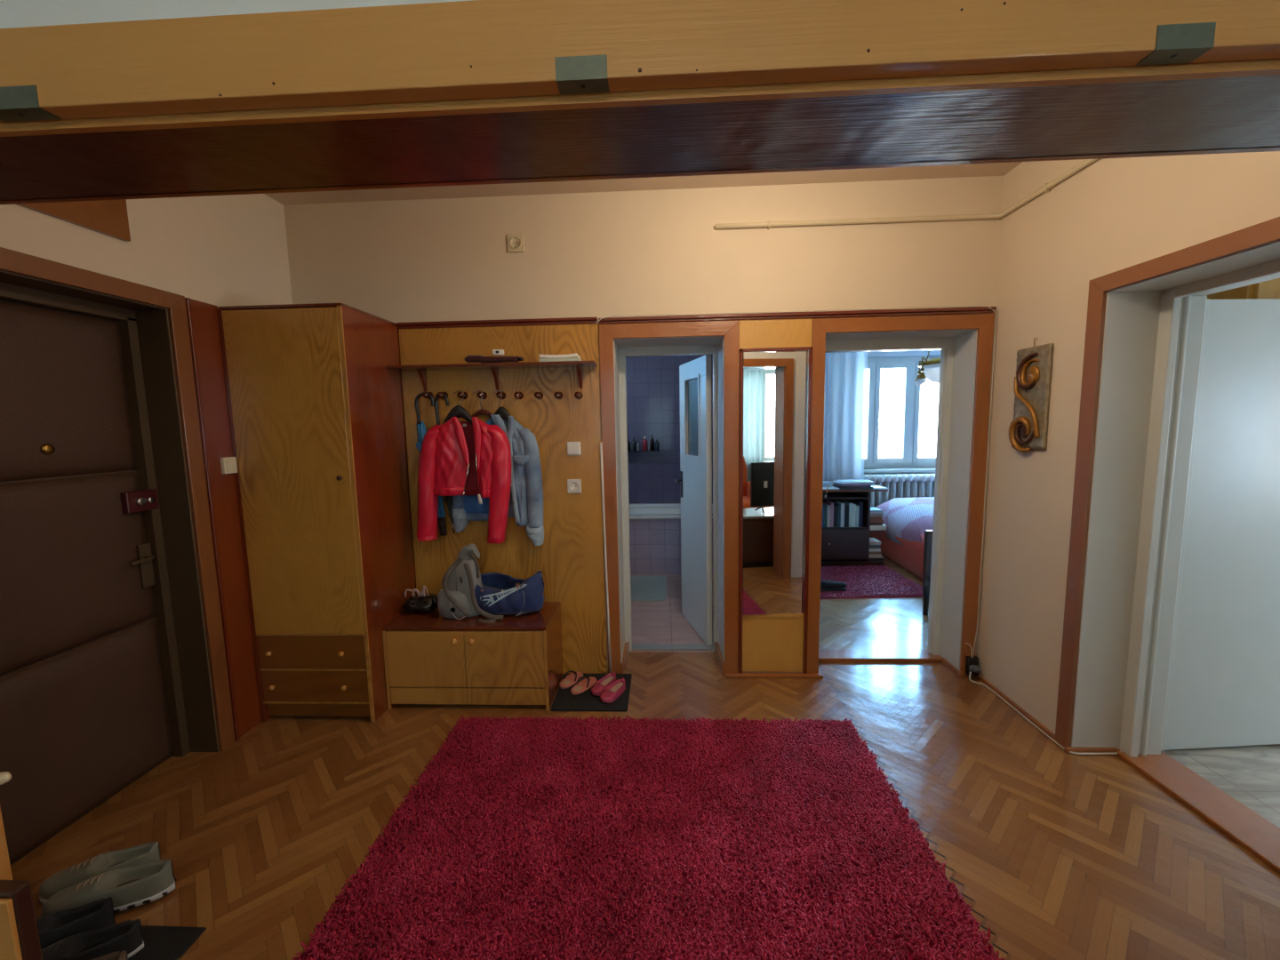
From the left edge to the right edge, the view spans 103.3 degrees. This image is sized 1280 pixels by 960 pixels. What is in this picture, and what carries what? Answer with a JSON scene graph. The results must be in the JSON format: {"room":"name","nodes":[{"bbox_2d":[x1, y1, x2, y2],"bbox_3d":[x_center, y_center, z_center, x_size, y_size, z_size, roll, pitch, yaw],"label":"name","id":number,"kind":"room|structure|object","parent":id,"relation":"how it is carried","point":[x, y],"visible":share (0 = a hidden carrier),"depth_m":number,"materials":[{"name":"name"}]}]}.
{"room":"entrance hall","nodes":[
{"label":"entrance hall","id":0,"kind":"room"},
{"bbox_2d":[0,270,218,751],"bbox_3d":[-2.099,0.327,1.815,0.138,2.030,0.941,-1,6,3],"label":"door frame","id":1,"kind":"structure","parent":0,"point":[152,321],"depth_m":2.26,"materials":[{"name":"wood"}]},
{"bbox_2d":[0,193,292,745],"bbox_3d":[-2.178,-0.057,1.966,0.300,2.763,2.099,-1,6,3],"label":"wall","id":2,"kind":"structure","parent":0,"point":[230,250],"depth_m":2.26,"materials":[{"name":"beige paint"}]},
{"bbox_2d":[0,281,135,320],"bbox_3d":[-2.234,-0.653,1.712,0.095,0.055,0.941,-1,6,3],"label":"trim","id":3,"kind":"structure","parent":2,"relation":"attached to","point":[8,292],"depth_m":1.91,"materials":[{"name":"wood"}]},
{"bbox_2d":[16,199,130,241],"bbox_3d":[-2.048,-1.076,1.538,0.028,0.363,0.906,-1,6,3],"label":"board","id":4,"kind":"object","parent":2,"relation":"attached to","point":[107,217],"visible":0.08,"depth_m":1.88,"materials":[{"name":"wood"}]},
{"bbox_2d":[0,299,173,863],"bbox_3d":[-2.200,0.350,1.843,0.123,1.962,0.903,-1,6,3],"label":"door","id":5,"kind":"structure","parent":2,"relation":"in","point":[84,716],"depth_m":1.94,"materials":[{"name":"brown plastic"}]},
{"bbox_2d":[10,752,215,888],"bbox_3d":[-2.109,1.336,1.922,0.190,0.001,0.930,-1,6,3],"label":"trim","id":6,"kind":"structure","parent":2,"relation":"attached to","point":[43,861],"depth_m":1.98,"materials":[{"name":"wood"}]},
{"bbox_2d":[0,247,235,751],"bbox_3d":[-2.021,0.292,1.807,0.018,2.099,1.089,-1,6,3],"label":"trim","id":7,"kind":"structure","parent":2,"relation":"attached to","point":[13,261],"depth_m":2.25,"materials":[{"name":"wood"}]},
{"bbox_2d":[115,317,190,756],"bbox_3d":[-2.194,0.299,2.269,0.095,1.990,0.041,-1,6,3],"label":"trim","id":8,"kind":"structure","parent":2,"relation":"attached to","point":[128,331],"depth_m":2.25,"materials":[{"name":"wood"}]},
{"bbox_2d":[185,297,239,740],"bbox_3d":[-1.988,0.232,2.361,0.010,2.095,0.014,-1,6,3],"label":"trim","id":9,"kind":"structure","parent":2,"relation":"attached to","point":[188,300],"depth_m":2.35,"materials":[{"name":"wood"}]},
{"bbox_2d":[184,297,262,738],"bbox_3d":[-1.996,0.224,2.433,0.012,2.095,0.171,-1,6,3],"label":"trim","id":10,"kind":"structure","parent":2,"relation":"attached to","point":[204,316],"depth_m":2.43,"materials":[{"name":"wood"}]},
{"bbox_2d":[219,456,237,473],"bbox_3d":[-1.981,-0.070,2.441,0.025,0.078,0.073,-1,6,3],"label":"light switch","id":11,"kind":"object","parent":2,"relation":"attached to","point":[228,465],"visible":1,"depth_m":2.42,"materials":[{"name":"beige plastic"}]},
{"bbox_2d":[0,0,474,28],"bbox_3d":[-0.179,0.015,0.977,4.790,2.763,0.230,-1,6,3],"label":"wall","id":12,"kind":"structure","parent":0,"point":[13,13],"depth_m":0.80,"materials":[{"name":"white paint"}]},
{"bbox_2d":[0,85,62,122],"bbox_3d":[-0.991,-0.600,0.808,0.100,0.033,0.032,-1,6,3],"label":"plate","id":13,"kind":"object","parent":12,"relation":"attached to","point":[20,103],"visible":1,"depth_m":0.79,"materials":[{"name":"metal"}]},
{"bbox_2d":[554,54,609,94],"bbox_3d":[-0.086,-0.613,0.766,0.077,0.033,0.032,-1,6,3],"label":"plate","id":14,"kind":"object","parent":12,"relation":"attached to","point":[588,74],"visible":1,"depth_m":0.75,"materials":[{"name":"metal"}]},
{"bbox_2d":[0,0,1279,122],"bbox_3d":[-0.173,-0.655,0.767,3.400,0.116,0.035,-1,6,3],"label":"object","id":15,"kind":"structure","parent":12,"relation":"attached to","point":[476,49],"depth_m":0.75,"materials":[{"name":"orange wood"}]},
{"bbox_2d":[0,74,1279,200],"bbox_3d":[-0.165,-0.611,0.916,3.200,0.019,0.220,-1,6,3],"label":"ceiling beam","id":16,"kind":"structure","parent":12,"relation":"attached to","point":[1223,113],"depth_m":0.90,"materials":[{"name":"wood"}]},
{"bbox_2d":[0,58,1279,136],"bbox_3d":[-0.171,-0.598,0.800,3.200,0.019,0.014,-1,6,3],"label":"trim","id":17,"kind":"structure","parent":12,"relation":"attached to","point":[1270,67],"depth_m":0.79,"materials":[{"name":"orange wood"}]},
{"bbox_2d":[0,145,1279,204],"bbox_3d":[-0.142,0.345,1.138,3.340,2.070,0.020,-1,6,3],"label":"trim","id":18,"kind":"structure","parent":12,"relation":"attached to","point":[1265,149],"depth_m":1.02,"materials":[{"name":"wood"}]},
{"bbox_2d":[1135,22,1215,65],"bbox_3d":[0.767,-0.624,0.726,0.077,0.033,0.032,-1,6,3],"label":"plate","id":19,"kind":"object","parent":12,"relation":"attached to","point":[1175,44],"visible":1,"depth_m":0.71,"materials":[{"name":"metal"}]},
{"bbox_2d":[283,176,1003,673],"bbox_3d":[0.084,-0.223,3.082,4.717,2.763,0.360,-1,6,3],"label":"wall","id":20,"kind":"structure","parent":0,"point":[660,252],"depth_m":2.80,"materials":[{"name":"beige paint"}]},
{"bbox_2d":[386,316,607,673],"bbox_3d":[-0.826,0.149,2.896,1.213,2.094,0.174,-1,6,3],"label":"coat rack","id":21,"kind":"object","parent":20,"relation":"attached to","point":[558,402],"visible":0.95,"depth_m":2.92,"materials":[{"name":"brown wood"}]},
{"bbox_2d":[414,392,446,535],"bbox_3d":[-1.208,-0.087,2.921,0.136,0.827,0.060,-1,6,3],"label":"umbrella","id":22,"kind":"object","parent":21,"relation":"hanging from","point":[421,430],"visible":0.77,"depth_m":2.89,"materials":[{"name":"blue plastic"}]},
{"bbox_2d":[434,392,454,533],"bbox_3d":[-1.122,-0.091,2.928,0.090,0.816,0.047,-1,6,3],"label":"umbrella","id":23,"kind":"object","parent":21,"relation":"hanging from","point":[449,499],"visible":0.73,"depth_m":2.89,"materials":[{"name":"black fabric"}]},
{"bbox_2d":[443,390,472,425],"bbox_3d":[-1.000,-0.394,2.822,0.170,0.214,0.107,-1,6,3],"label":"clothes hanger","id":24,"kind":"object","parent":21,"relation":"hanging from","point":[458,411],"visible":0.93,"depth_m":2.78,"materials":[{"name":"plastic"}]},
{"bbox_2d":[416,416,511,543],"bbox_3d":[-0.986,0.003,2.809,0.555,0.700,0.126,-1,6,3],"label":"leather jacket","id":25,"kind":"object","parent":21,"relation":"hanging from","point":[457,457],"visible":1,"depth_m":2.77,"materials":[{"name":"leather"}]},
{"bbox_2d":[471,390,492,417],"bbox_3d":[-0.902,-0.398,2.883,0.240,0.218,0.048,-1,6,3],"label":"clothes hanger","id":26,"kind":"object","parent":21,"relation":"hanging from","point":[482,412],"visible":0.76,"depth_m":2.89,"materials":[{"name":"wood"}]},
{"bbox_2d":[386,360,598,371],"bbox_3d":[-0.808,-0.630,2.801,1.136,0.016,0.158,-1,6,3],"label":"shelf","id":27,"kind":"object","parent":21,"relation":"attached to","point":[561,365],"depth_m":2.78,"materials":[{"name":"wood"}]},
{"bbox_2d":[464,355,524,363],"bbox_3d":[-0.802,-0.664,2.783,0.328,0.049,0.042,-1,6,3],"label":"folded umbrella","id":28,"kind":"object","parent":21,"relation":"on","point":[482,359],"visible":0.97,"depth_m":2.77,"materials":[{"name":"fabric"}]},
{"bbox_2d":[452,414,543,545],"bbox_3d":[-0.827,0.001,2.903,0.538,0.754,0.112,-1,6,3],"label":"denim jacket","id":29,"kind":"object","parent":21,"relation":"hanging from","point":[526,491],"visible":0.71,"depth_m":2.88,"materials":[{"name":"fabric"}]},
{"bbox_2d":[490,390,511,421],"bbox_3d":[-0.784,-0.398,2.867,0.140,0.214,0.029,-1,6,3],"label":"clothes hanger","id":30,"kind":"object","parent":21,"relation":"hanging from","point":[501,411],"visible":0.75,"depth_m":2.86,"materials":[{"name":"plastic"}]},
{"bbox_2d":[539,357,582,361],"bbox_3d":[-0.432,-0.653,2.782,0.210,0.018,0.140,-1,6,3],"label":"paper stack","id":31,"kind":"object","parent":21,"relation":"on","point":[568,358],"visible":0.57,"depth_m":2.71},
{"bbox_2d":[539,352,580,359],"bbox_3d":[-0.436,-0.673,2.780,0.200,0.022,0.140,-1,6,3],"label":"paper stack","id":32,"kind":"object","parent":31,"relation":"on","point":[576,355],"visible":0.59,"depth_m":2.71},
{"bbox_2d":[567,441,580,455],"bbox_3d":[-0.380,-0.180,2.903,0.078,0.078,0.016,-1,6,3],"label":"light switch","id":33,"kind":"object","parent":21,"relation":"attached to","point":[573,448],"visible":1,"depth_m":2.90,"materials":[{"name":"white plastic"}]},
{"bbox_2d":[567,479,581,493],"bbox_3d":[-0.381,0.035,2.928,0.080,0.080,0.014,-1,6,3],"label":"wall socket","id":34,"kind":"object","parent":21,"relation":"attached to","point":[573,485],"visible":1,"depth_m":2.92,"materials":[{"name":"white plastic"}]},
{"bbox_2d":[506,233,524,252],"bbox_3d":[-0.690,-1.315,2.807,0.095,0.095,0.014,-1,6,3],"label":"wall socket","id":35,"kind":"object","parent":20,"relation":"attached to","point":[516,242],"visible":1,"depth_m":2.80,"materials":[{"name":"beige plastic"}]},
{"bbox_2d":[600,442,611,672],"bbox_3d":[-0.199,0.471,2.964,0.033,1.380,0.015,-1,6,3],"label":"pipe","id":36,"kind":"object","parent":20,"relation":"attached to","point":[601,444],"visible":0.95,"depth_m":2.96,"materials":[{"name":"white plastic"}]},
{"bbox_2d":[618,344,718,651],"bbox_3d":[0.192,0.150,3.259,0.620,1.979,0.080,-1,6,3],"label":"trim","id":37,"kind":"structure","parent":20,"relation":"attached to","point":[700,349],"depth_m":3.20,"materials":[{"name":"white paint"}]},
{"bbox_2d":[598,320,739,673],"bbox_3d":[0.178,0.147,2.929,0.781,2.058,0.018,-1,6,3],"label":"trim","id":38,"kind":"structure","parent":20,"relation":"attached to","point":[730,330],"depth_m":2.89,"materials":[{"name":"wood"}]},
{"bbox_2d":[620,641,724,675],"bbox_3d":[0.202,1.117,3.192,0.620,0.070,0.331,-1,6,3],"label":"trim","id":39,"kind":"structure","parent":20,"relation":"attached to","point":[626,652],"depth_m":3.16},
{"bbox_2d":[632,643,713,650],"bbox_3d":[0.212,1.123,3.402,0.620,0.012,0.075,-1,6,3],"label":"threshold","id":40,"kind":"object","parent":20,"relation":"attached to","point":[635,646],"depth_m":3.39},
{"bbox_2d":[674,354,711,645],"bbox_3d":[0.389,0.129,3.593,0.156,1.915,0.600,-2,6,-12],"label":"door","id":41,"kind":"structure","parent":20,"relation":"in","point":[695,479],"depth_m":3.51,"materials":[{"name":"white paint"}]},
{"bbox_2d":[738,318,812,673],"bbox_3d":[0.767,0.129,2.891,0.396,2.040,0.033,-1,6,3],"label":"wall mirror","id":42,"kind":"object","parent":20,"relation":"attached to","point":[776,373],"visible":1,"depth_m":2.88,"materials":[{"name":"mirror"}]},
{"bbox_2d":[595,305,997,657],"bbox_3d":[0.855,0.055,2.865,2.170,1.970,0.033,-1,6,3],"label":"cable","id":43,"kind":"object","parent":20,"relation":"attached to","point":[957,306],"visible":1,"depth_m":2.78,"materials":[{"name":"plastic"}]},
{"bbox_2d":[598,306,996,324],"bbox_3d":[0.839,-0.901,2.774,2.140,0.030,0.034,-1,6,3],"label":"trim","id":44,"kind":"structure","parent":20,"relation":"attached to","point":[975,309],"depth_m":2.76,"materials":[{"name":"wood"}]},
{"bbox_2d":[818,649,942,662],"bbox_3d":[1.476,1.115,3.215,0.818,0.022,0.130,-1,6,3],"label":"trim","id":45,"kind":"structure","parent":20,"relation":"attached to","point":[824,655],"depth_m":3.18,"materials":[{"name":"wood"}]},
{"bbox_2d":[825,336,954,655],"bbox_3d":[1.459,0.140,3.132,0.818,1.979,0.080,-1,6,3],"label":"trim","id":46,"kind":"structure","parent":20,"relation":"attached to","point":[945,345],"depth_m":3.05,"materials":[{"name":"white paint"}]},
{"bbox_2d":[807,313,994,676],"bbox_3d":[1.448,0.130,2.869,0.965,2.056,0.018,-1,6,3],"label":"trim","id":47,"kind":"structure","parent":20,"relation":"attached to","point":[984,323],"depth_m":2.82,"materials":[{"name":"wood"}]},
{"bbox_2d":[713,159,1098,230],"bbox_3d":[1.124,-1.303,1.975,1.521,0.027,1.522,-1,6,3],"label":"conduit","id":48,"kind":"object","parent":20,"relation":"attached to","point":[1087,162],"visible":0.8,"depth_m":2.69,"materials":[{"name":"beige plastic"}]},
{"bbox_2d":[724,657,1117,753],"bbox_3d":[1.318,1.168,2.722,1.655,0.030,0.874,-1,6,3],"label":"baseboard","id":49,"kind":"structure","parent":20,"relation":"attached to","point":[945,661],"depth_m":2.97,"materials":[{"name":"wood"}]},
{"bbox_2d":[264,161,1022,205],"bbox_3d":[-0.012,-1.528,1.960,4.767,0.080,2.309,-1,6,3],"label":"ceiling","id":50,"kind":"structure","parent":0,"point":[996,169],"depth_m":2.68,"materials":[{"name":"paint"}]},
{"bbox_2d":[31,555,1279,959],"bbox_3d":[1.486,1.088,3.785,7.217,0.050,5.790,-1,6,3],"label":"floor","id":51,"kind":"structure","parent":0,"point":[1058,853],"depth_m":1.99,"materials":[{"name":"wood"}]},
{"bbox_2d":[0,771,42,959],"bbox_3d":[-1.440,0.899,1.128,0.232,1.020,0.120,-1,6,3],"label":"cabinet","id":52,"kind":"object","parent":51,"relation":"on","point":[20,940],"visible":1,"depth_m":1.09,"materials":[{"name":"brown wood"}]},
{"bbox_2d":[39,841,160,903],"bbox_3d":[-1.804,1.306,1.696,0.307,0.100,0.104,-4,7,-21],"label":"sneaker","id":53,"kind":"object","parent":51,"relation":"on","point":[148,852],"visible":0.66,"depth_m":1.68,"materials":[{"name":"fabric"}]},
{"bbox_2d":[41,859,176,916],"bbox_3d":[-1.688,1.300,1.612,0.329,0.104,0.112,-3,7,-17],"label":"sneaker","id":54,"kind":"object","parent":51,"relation":"on","point":[130,887],"visible":0.88,"depth_m":1.60,"materials":[{"name":"fabric"}]},
{"bbox_2d":[128,925,206,959],"bbox_3d":[-1.661,1.384,1.376,0.675,0.009,0.355,-1,6,3],"label":"doormat","id":55,"kind":"object","parent":51,"relation":"on","point":[160,942],"visible":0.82,"depth_m":1.49,"materials":[{"name":"black rubber"}]},
{"bbox_2d":[36,896,115,949],"bbox_3d":[-1.729,1.320,1.482,0.280,0.096,0.087,-4,7,-24],"label":"sneaker","id":56,"kind":"object","parent":55,"relation":"on","point":[55,927],"visible":0.56,"depth_m":1.50,"materials":[{"name":"fabric"}]},
{"bbox_2d":[40,919,143,959],"bbox_3d":[-1.589,1.327,1.419,0.300,0.092,0.092,-3,7,-21],"label":"sneaker","id":57,"kind":"object","parent":55,"relation":"on","point":[127,936],"visible":0.9,"depth_m":1.44,"materials":[{"name":"black fabric"}]},
{"bbox_2d":[90,951,127,959],"bbox_3d":[-1.514,1.331,1.328,0.267,0.100,0.088,-3,7,-20],"label":"shoe","id":58,"kind":"object","parent":55,"relation":"on","point":[116,956],"visible":1,"depth_m":1.38,"materials":[{"name":"brown fabric"}]},
{"bbox_2d":[217,303,416,722],"bbox_3d":[-1.671,0.185,2.743,0.602,2.092,0.559,-1,6,3],"label":"wardrobe","id":59,"kind":"object","parent":51,"relation":"on","point":[316,411],"visible":0.98,"depth_m":2.52,"materials":[{"name":"brown wood"}]},
{"bbox_2d":[382,601,563,710],"bbox_3d":[-0.914,0.981,2.852,0.875,0.458,0.414,-1,6,3],"label":"cabinet","id":60,"kind":"object","parent":51,"relation":"on","point":[430,658],"visible":0.94,"depth_m":2.68,"materials":[{"name":"brown wood"}]},
{"bbox_2d":[401,584,438,613],"bbox_3d":[-1.255,0.674,2.891,0.209,0.152,0.146,-1,6,3],"label":"bag","id":61,"kind":"object","parent":60,"relation":"on","point":[422,602],"visible":0.97,"depth_m":2.85,"materials":[{"name":"leather"}]},
{"bbox_2d":[437,544,503,622],"bbox_3d":[-0.927,0.565,2.795,0.375,0.422,0.212,-1,6,3],"label":"backpack","id":62,"kind":"object","parent":60,"relation":"on","point":[457,599],"visible":0.94,"depth_m":2.76,"materials":[{"name":"fabric"}]},
{"bbox_2d":[474,569,544,615],"bbox_3d":[-0.738,0.624,2.838,0.403,0.249,0.211,-1,6,0],"label":"tote bag","id":63,"kind":"object","parent":60,"relation":"on","point":[500,594],"visible":0.97,"depth_m":2.77,"materials":[{"name":"fabric"}]},
{"bbox_2d":[480,584,526,607],"bbox_3d":[-0.745,0.637,2.759,0.260,0.140,0.034,-1,6,-3],"label":"print","id":64,"kind":"object","parent":63,"relation":"attached to","point":[516,596],"depth_m":2.75},
{"bbox_2d":[550,673,631,711],"bbox_3d":[-0.262,1.193,2.859,0.410,0.010,0.390,-1,6,3],"label":"doormat","id":65,"kind":"object","parent":51,"relation":"on","point":[564,700],"visible":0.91,"depth_m":2.75,"materials":[{"name":"black rubber"}]},
{"bbox_2d":[560,670,583,688],"bbox_3d":[-0.403,1.153,2.962,0.088,0.052,0.186,2,7,26],"label":"flip flop","id":66,"kind":"object","parent":65,"relation":"on","point":[571,679],"visible":0.94,"depth_m":2.95,"materials":[{"name":"rubber"}]},
{"bbox_2d":[570,675,597,695],"bbox_3d":[-0.322,1.159,2.893,0.088,0.052,0.196,3,7,32],"label":"flip flop","id":67,"kind":"object","parent":65,"relation":"on","point":[581,686],"visible":0.99,"depth_m":2.88,"materials":[{"name":"rubber"}]},
{"bbox_2d":[590,672,616,695],"bbox_3d":[-0.204,1.159,2.878,0.085,0.051,0.215,3,7,30],"label":"slipper","id":68,"kind":"object","parent":65,"relation":"on","point":[602,684],"visible":0.88,"depth_m":2.87,"materials":[{"name":"fabric"}]},
{"bbox_2d":[600,677,625,703],"bbox_3d":[-0.147,1.166,2.806,0.085,0.051,0.215,3,7,30],"label":"slipper","id":69,"kind":"object","parent":65,"relation":"on","point":[612,692],"visible":1,"depth_m":2.78,"materials":[{"name":"fabric"}]},
{"bbox_2d":[630,576,666,600],"bbox_3d":[-0.013,0.987,4.643,0.510,0.018,0.660,-1,6,3],"label":"bath mat","id":70,"kind":"object","parent":51,"relation":"on","point":[643,588],"visible":0.53,"depth_m":4.59,"materials":[{"name":"fabric"}]},
{"bbox_2d":[292,714,1005,959],"bbox_3d":[0.030,1.287,1.846,1.999,0.035,1.468,-1,6,3],"label":"shag rug","id":71,"kind":"object","parent":51,"relation":"on","point":[588,838],"visible":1,"depth_m":1.73,"materials":[{"name":"carpet"}]},
{"bbox_2d":[629,503,712,574],"bbox_3d":[-0.057,0.609,5.423,1.956,0.600,0.768,-1,6,3],"label":"bathtub","id":72,"kind":"object","parent":51,"relation":"on","point":[654,528],"visible":0.23,"depth_m":5.08,"materials":[{"name":"tile"}]},
{"bbox_2d":[629,507,712,514],"bbox_3d":[-0.107,0.528,5.432,1.850,0.380,0.560,-1,6,3],"label":"bathtub rim","id":73,"kind":"object","parent":72,"relation":"in","point":[632,510],"depth_m":5.67,"materials":[{"name":"white ceramic"}]},
{"bbox_2d":[821,484,887,567],"bbox_3d":[2.065,0.471,5.395,0.925,0.800,0.465,-1,6,3],"label":"bookcase","id":74,"kind":"object","parent":51,"relation":"on","point":[840,546],"visible":0.46,"depth_m":5.21,"materials":[{"name":"brown wood"}]},
{"bbox_2d":[825,500,833,527],"bbox_3d":[1.988,0.353,5.305,0.032,0.254,0.165,-1,6,3],"label":"book","id":75,"kind":"object","parent":74,"relation":"on","point":[828,502],"visible":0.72,"depth_m":5.22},
{"bbox_2d":[835,501,844,527],"bbox_3d":[2.095,0.355,5.300,0.035,0.248,0.165,-1,6,3],"label":"book","id":76,"kind":"object","parent":74,"relation":"on","point":[839,502],"visible":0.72,"depth_m":5.22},
{"bbox_2d":[844,504,848,527],"bbox_3d":[2.137,0.370,5.300,0.046,0.215,0.165,-1,6,3],"label":"book","id":77,"kind":"object","parent":74,"relation":"on","point":[846,508],"visible":0.49,"depth_m":5.22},
{"bbox_2d":[843,500,852,527],"bbox_3d":[2.178,0.353,5.296,0.032,0.249,0.165,-1,6,3],"label":"book","id":78,"kind":"object","parent":74,"relation":"on","point":[847,503],"visible":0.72,"depth_m":5.22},
{"bbox_2d":[853,500,863,527],"bbox_3d":[2.280,0.349,5.291,0.038,0.255,0.165,-1,6,3],"label":"book","id":79,"kind":"object","parent":74,"relation":"on","point":[857,502],"visible":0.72,"depth_m":5.21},
{"bbox_2d":[869,523,886,530],"bbox_3d":[2.444,0.480,5.275,0.165,0.052,0.190,-1,6,3],"label":"book","id":80,"kind":"object","parent":74,"relation":"on","point":[883,527],"visible":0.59,"depth_m":5.18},
{"bbox_2d":[820,564,922,599],"bbox_3d":[1.994,0.934,4.716,1.040,0.032,0.921,-1,6,-1],"label":"bedroom rug","id":81,"kind":"object","parent":51,"relation":"on","point":[867,581],"visible":0.73,"depth_m":4.60,"materials":[{"name":"carpet"}]},
{"bbox_2d":[820,579,846,591],"bbox_3d":[1.659,0.923,4.446,0.270,0.083,0.115,-1,6,3],"label":"slipper","id":82,"kind":"object","parent":81,"relation":"on","point":[825,585],"visible":0.66,"depth_m":4.41,"materials":[{"name":"rubber"}]},
{"bbox_2d":[863,472,935,507],"bbox_3d":[3.114,0.339,6.297,1.124,0.825,0.190,-1,6,3],"label":"radiator","id":83,"kind":"object","parent":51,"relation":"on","point":[904,485],"visible":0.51,"depth_m":6.21,"materials":[{"name":"metal"}]},
{"bbox_2d":[869,496,934,580],"bbox_3d":[3.439,0.559,5.264,1.639,0.602,1.877,-1,6,3],"label":"bed","id":84,"kind":"object","parent":51,"relation":"on","point":[906,520],"visible":0.14,"depth_m":5.17,"materials":[{"name":"pink fabric"}]},
{"bbox_2d":[876,496,934,545],"bbox_3d":[3.428,0.456,5.269,1.620,0.398,1.779,-1,6,3],"label":"quilt","id":85,"kind":"object","parent":84,"relation":"on","point":[906,520],"depth_m":5.24,"materials":[{"name":"fabric"}]},
{"bbox_2d":[922,529,932,615],"bbox_3d":[2.397,0.689,4.011,0.448,0.660,0.370,-1,6,3],"label":"wooden chair","id":86,"kind":"object","parent":51,"relation":"on","point":[928,533],"visible":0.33,"depth_m":3.84,"materials":[{"name":"brown wood"}]},
{"bbox_2d":[965,656,981,676],"bbox_3d":[1.920,1.076,2.907,0.063,0.110,0.072,-1,6,3],"label":"plug adapter","id":87,"kind":"object","parent":51,"relation":"on","point":[972,664],"visible":0.99,"depth_m":2.90,"materials":[{"name":"black plastic"}]},
{"bbox_2d":[968,672,1123,754],"bbox_3d":[1.929,1.165,2.543,0.199,0.050,0.725,-3,7,-17],"label":"cable","id":88,"kind":"object","parent":51,"relation":"on","point":[1004,700],"visible":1,"depth_m":2.41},
{"bbox_2d":[1206,278,1279,299],"bbox_3d":[3.533,-0.013,2.517,1.660,2.340,0.480,-1,6,3],"label":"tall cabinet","id":89,"kind":"object","parent":51,"relation":"on","point":[1270,289],"visible":0.02,"depth_m":2.26,"materials":[{"name":"brown wood"}]},
{"bbox_2d":[625,354,712,503],"bbox_3d":[-0.044,-0.411,5.773,2.180,2.550,0.150,-1,6,3],"label":"wall","id":90,"kind":"structure","parent":0,"point":[652,382],"depth_m":5.66,"materials":[{"name":"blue tile"}]},
{"bbox_2d":[823,350,940,484],"bbox_3d":[2.948,-0.649,6.441,3.700,2.763,0.200,-1,6,3],"label":"wall","id":91,"kind":"structure","parent":0,"point":[920,353],"depth_m":6.24,"materials":[{"name":"paint"}]},
{"bbox_2d":[864,355,940,472],"bbox_3d":[3.500,-0.819,6.306,1.620,1.430,0.220,-1,6,3],"label":"window","id":92,"kind":"structure","parent":91,"relation":"in","point":[908,459],"depth_m":6.35,"materials":[{"name":"white paint"}]},
{"bbox_2d":[976,151,1279,749],"bbox_3d":[2.080,-0.130,1.899,0.360,2.763,1.829,-1,6,3],"label":"wall","id":93,"kind":"structure","parent":0,"point":[1111,215],"depth_m":2.35,"materials":[{"name":"beige paint"}]},
{"bbox_2d":[976,673,1055,739],"bbox_3d":[1.919,1.233,2.059,0.014,0.025,1.789,-1,6,3],"label":"baseboard","id":94,"kind":"structure","parent":93,"relation":"attached to","point":[983,680],"depth_m":2.59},
{"bbox_2d":[1008,337,1053,452],"bbox_3d":[1.894,-0.410,2.471,0.059,0.552,0.221,-1,6,3],"label":"relief plaque","id":95,"kind":"object","parent":93,"relation":"attached to","point":[1028,428],"visible":1,"depth_m":2.45,"materials":[{"name":"grey metal"}]},
{"bbox_2d":[1054,216,1279,747],"bbox_3d":[1.888,0.243,1.739,0.018,2.063,0.994,-1,6,3],"label":"trim","id":96,"kind":"structure","parent":93,"relation":"attached to","point":[1268,231],"depth_m":2.13,"materials":[{"name":"wood"}]},
{"bbox_2d":[1115,749,1279,873],"bbox_3d":[2.196,1.256,1.838,0.200,0.018,0.850,-1,6,3],"label":"trim","id":97,"kind":"structure","parent":93,"relation":"attached to","point":[1260,836],"depth_m":1.93,"materials":[{"name":"wood"}]},
{"bbox_2d":[1119,259,1279,756],"bbox_3d":[2.175,0.271,1.729,0.145,1.999,0.850,-1,6,3],"label":"trim","id":98,"kind":"structure","parent":93,"relation":"attached to","point":[1182,308],"depth_m":2.09,"materials":[{"name":"white paint"}]},
{"bbox_2d":[1160,298,1279,751],"bbox_3d":[2.696,0.230,2.155,0.852,1.945,0.098,-1,6,-3],"label":"door","id":99,"kind":"structure","parent":93,"relation":"in","point":[1223,689],"depth_m":2.16,"materials":[{"name":"white paint"}]},
{"bbox_2d":[1071,240,1279,748],"bbox_3d":[2.007,0.264,1.736,0.220,1.979,0.850,-1,6,3],"label":"wall side room reveal","id":100,"kind":"structure","parent":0,"point":[1132,319],"depth_m":2.13,"materials":[{"name":"paint"}]},
{"bbox_3d":[2.824,-1.885,4.707,3.750,0.080,3.481,-1,6,3],"label":"ceiling","id":101,"kind":"structure","parent":0,"visible":0},
{"bbox_2d":[914,350,940,385],"bbox_3d":[2.859,-1.371,4.683,0.577,0.938,0.563,-1,6,3],"label":"chandelier","id":102,"kind":"object","parent":101,"relation":"hanging from","point":[930,368],"visible":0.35,"depth_m":4.68,"materials":[{"name":"gold metal"}]},
{"bbox_3d":[3.007,-1.859,5.921,2.900,0.028,0.027,-1,6,3],"label":"rail","id":103,"kind":"object","parent":101,"relation":"attached to","visible":0},
{"bbox_2d":[823,352,867,480],"bbox_3d":[2.285,-0.909,6.060,0.820,1.850,0.091,-1,6,3],"label":"sheer curtain","id":104,"kind":"object","parent":103,"relation":"hanging from","point":[845,373],"visible":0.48,"depth_m":6.06,"materials":[{"name":"white fabric"}]},
{"label":"outside","id":105,"kind":"structure","parent":0,"visible":0},
{"bbox_2d":[864,368,939,458],"bbox_3d":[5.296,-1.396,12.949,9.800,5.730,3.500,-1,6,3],"label":"window panes","id":106,"kind":"structure","parent":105,"point":[892,380],"depth_m":11.64,"materials":[{"name":"glass"}]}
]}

